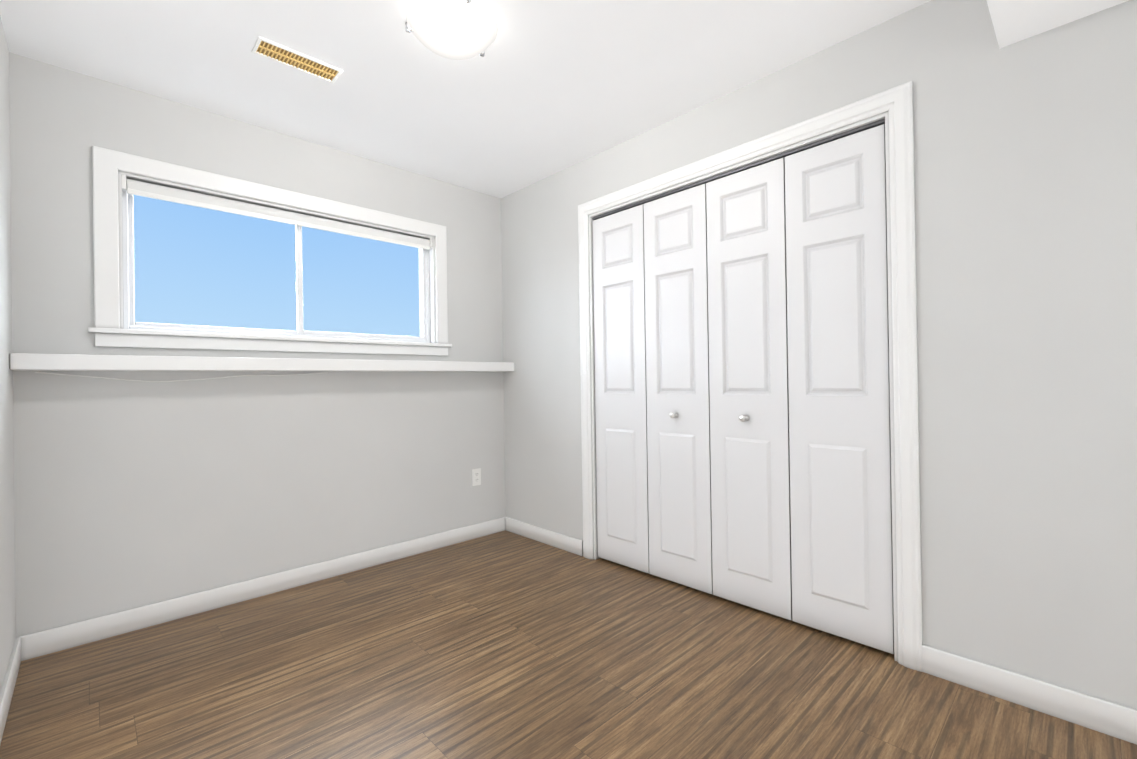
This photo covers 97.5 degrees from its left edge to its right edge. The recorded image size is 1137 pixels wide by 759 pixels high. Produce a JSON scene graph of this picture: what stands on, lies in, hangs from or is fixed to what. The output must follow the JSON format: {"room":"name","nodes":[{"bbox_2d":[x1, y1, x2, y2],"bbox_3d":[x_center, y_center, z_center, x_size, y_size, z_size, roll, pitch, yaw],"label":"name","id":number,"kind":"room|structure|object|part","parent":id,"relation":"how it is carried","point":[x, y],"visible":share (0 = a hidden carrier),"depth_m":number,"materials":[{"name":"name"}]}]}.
{"room":"empty bedroom","nodes":[
{"label":"empty bedroom","id":0,"kind":"room"},
{"bbox_2d":[0,16,15,690],"bbox_3d":[-0.827,-0.118,0.392,0.220,2.400,4.156,-1,0,-44],"label":"wall","id":1,"kind":"structure","parent":0,"point":[7,585],"depth_m":1.81,"materials":[{"name":"grey paint"}]},
{"bbox_2d":[0,637,20,743],"bbox_3d":[-0.797,1.035,0.543,0.013,0.095,3.923,-1,0,-44],"label":"baseboard","id":2,"kind":"structure","parent":1,"relation":"attached to","point":[8,686],"depth_m":1.70,"materials":[{"name":"white wood"}]},
{"bbox_2d":[9,52,505,636],"bbox_3d":[-1.407,-0.101,2.871,2.823,2.400,0.220,-1,0,-44],"label":"wall","id":3,"kind":"structure","parent":0,"point":[159,486],"depth_m":2.39,"materials":[{"name":"grey paint"}]},
{"bbox_2d":[16,516,505,660],"bbox_3d":[-1.308,1.050,2.783,2.383,0.095,0.013,-1,0,-44],"label":"baseboard","id":4,"kind":"structure","parent":3,"relation":"attached to","point":[48,641],"depth_m":2.44,"materials":[{"name":"white wood"}]},
{"bbox_2d":[10,353,514,381],"bbox_3d":[-1.282,-0.053,2.742,2.379,0.112,0.137,-1,0,-44],"label":"shelf ledge","id":5,"kind":"object","parent":3,"relation":"attached to","point":[46,362],"visible":1,"depth_m":2.33,"materials":[{"name":"white wood"}]},
{"bbox_3d":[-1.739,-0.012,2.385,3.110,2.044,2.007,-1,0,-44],"label":"cable cord","id":6,"kind":"part","parent":5,"relation":"part of","materials":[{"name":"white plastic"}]},
{"bbox_2d":[92,145,447,343],"bbox_3d":[-1.456,-0.614,2.754,1.690,0.775,0.144,-1,0,-44],"label":"window","id":7,"kind":"structure","parent":3,"relation":"in","point":[130,185],"depth_m":2.46,"materials":[{"name":"white plastic"}]},
{"bbox_2d":[88,327,451,355],"bbox_3d":[-1.418,-0.188,2.720,1.730,0.078,0.084,-1,0,-44],"label":"sill","id":8,"kind":"structure","parent":3,"relation":"attached to","point":[113,337],"depth_m":2.51,"materials":[{"name":"white wood"}]},
{"bbox_2d":[472,468,480,485],"bbox_3d":[-0.634,0.673,3.443,0.070,0.115,0.007,-1,0,-44],"label":"outlet","id":9,"kind":"object","parent":3,"relation":"attached to","point":[476,478],"visible":1,"depth_m":3.44,"materials":[{"name":"white plastic"}]},
{"bbox_2d":[0,0,930,197],"bbox_3d":[0.014,-1.403,1.378,2.823,0.150,4.376,-1,0,-44],"label":"ceiling","id":10,"kind":"structure","parent":0,"point":[540,90],"depth_m":2.08,"materials":[{"name":"paint"}]},
{"bbox_2d":[251,36,342,83],"bbox_3d":[-1.108,-1.305,2.049,0.311,0.008,0.118,-1,0,-44],"label":"ceiling vent","id":11,"kind":"object","parent":10,"relation":"in","point":[278,53],"visible":1,"depth_m":2.04,"materials":[{"name":"brass"},{"name":"white plastic"}]},
{"bbox_2d":[405,0,497,59],"bbox_3d":[-0.423,-1.268,1.842,0.332,0.102,0.334,-1,0,-44],"label":"ceiling light","id":12,"kind":"object","parent":10,"relation":"attached to","point":[458,29],"visible":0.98,"depth_m":1.78,"materials":[{"name":"white glass"}]},
{"bbox_2d":[0,530,1136,758],"bbox_3d":[0.245,1.129,1.554,3.353,0.120,4.376,-1,0,-44],"label":"floor","id":13,"kind":"structure","parent":0,"point":[504,646],"depth_m":1.77,"materials":[{"name":"brown wood"}]},
{"bbox_2d":[501,0,1136,708],"bbox_3d":[0.934,-0.140,2.240,0.115,2.400,3.936,-1,0,-44],"label":"wall","id":14,"kind":"structure","parent":0,"point":[1025,194],"depth_m":1.66,"materials":[{"name":"grey paint"}]},
{"bbox_2d":[592,119,893,653],"bbox_3d":[0.681,0.034,2.431,0.080,2.030,1.531,-1,0,-44],"label":"bifold closet door","id":15,"kind":"structure","parent":14,"relation":"in","point":[742,387],"depth_m":2.25,"materials":[{"name":"white wood"}]},
{"bbox_3d":[0.538,0.182,2.556,0.046,0.031,0.031,-1,0,-44],"label":"knob","id":16,"kind":"part","parent":15,"relation":"part of","materials":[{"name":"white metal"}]},
{"bbox_3d":[0.803,0.177,2.281,0.046,0.031,0.031,-1,0,-44],"label":"knob","id":17,"kind":"part","parent":15,"relation":"part of","materials":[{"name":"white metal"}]},
{"bbox_2d":[578,81,922,671],"bbox_3d":[0.718,0.034,2.467,0.115,2.060,1.559,-1,0,-44],"label":"door frame","id":18,"kind":"structure","parent":14,"relation":"attached to","point":[885,115],"depth_m":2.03,"materials":[{"name":"white wood"}]},
{"bbox_2d":[505,517,1136,744],"bbox_3d":[0.910,1.013,2.187,0.013,0.095,3.923,-1,0,-44],"label":"baseboard","id":19,"kind":"structure","parent":14,"relation":"attached to","point":[1116,720],"depth_m":1.62,"materials":[{"name":"white wood"}]},
{"bbox_2d":[986,0,1128,48],"bbox_3d":[0.970,-1.216,0.388,2.383,0.261,1.189,-1,0,-44],"label":"ceiling","id":20,"kind":"structure","parent":0,"point":[1014,21],"depth_m":1.49,"materials":[{"name":"paint"}]},
{"label":"outside","id":21,"kind":"structure","parent":0,"visible":0},
{"bbox_2d":[133,195,419,336],"bbox_3d":[-4.714,-6.345,4.506,28.000,17.000,0.001,-1,0,-44],"label":"sky","id":22,"kind":"structure","parent":21,"point":[195,265],"depth_m":5.62,"materials":[{"name":"blue"}]}
]}

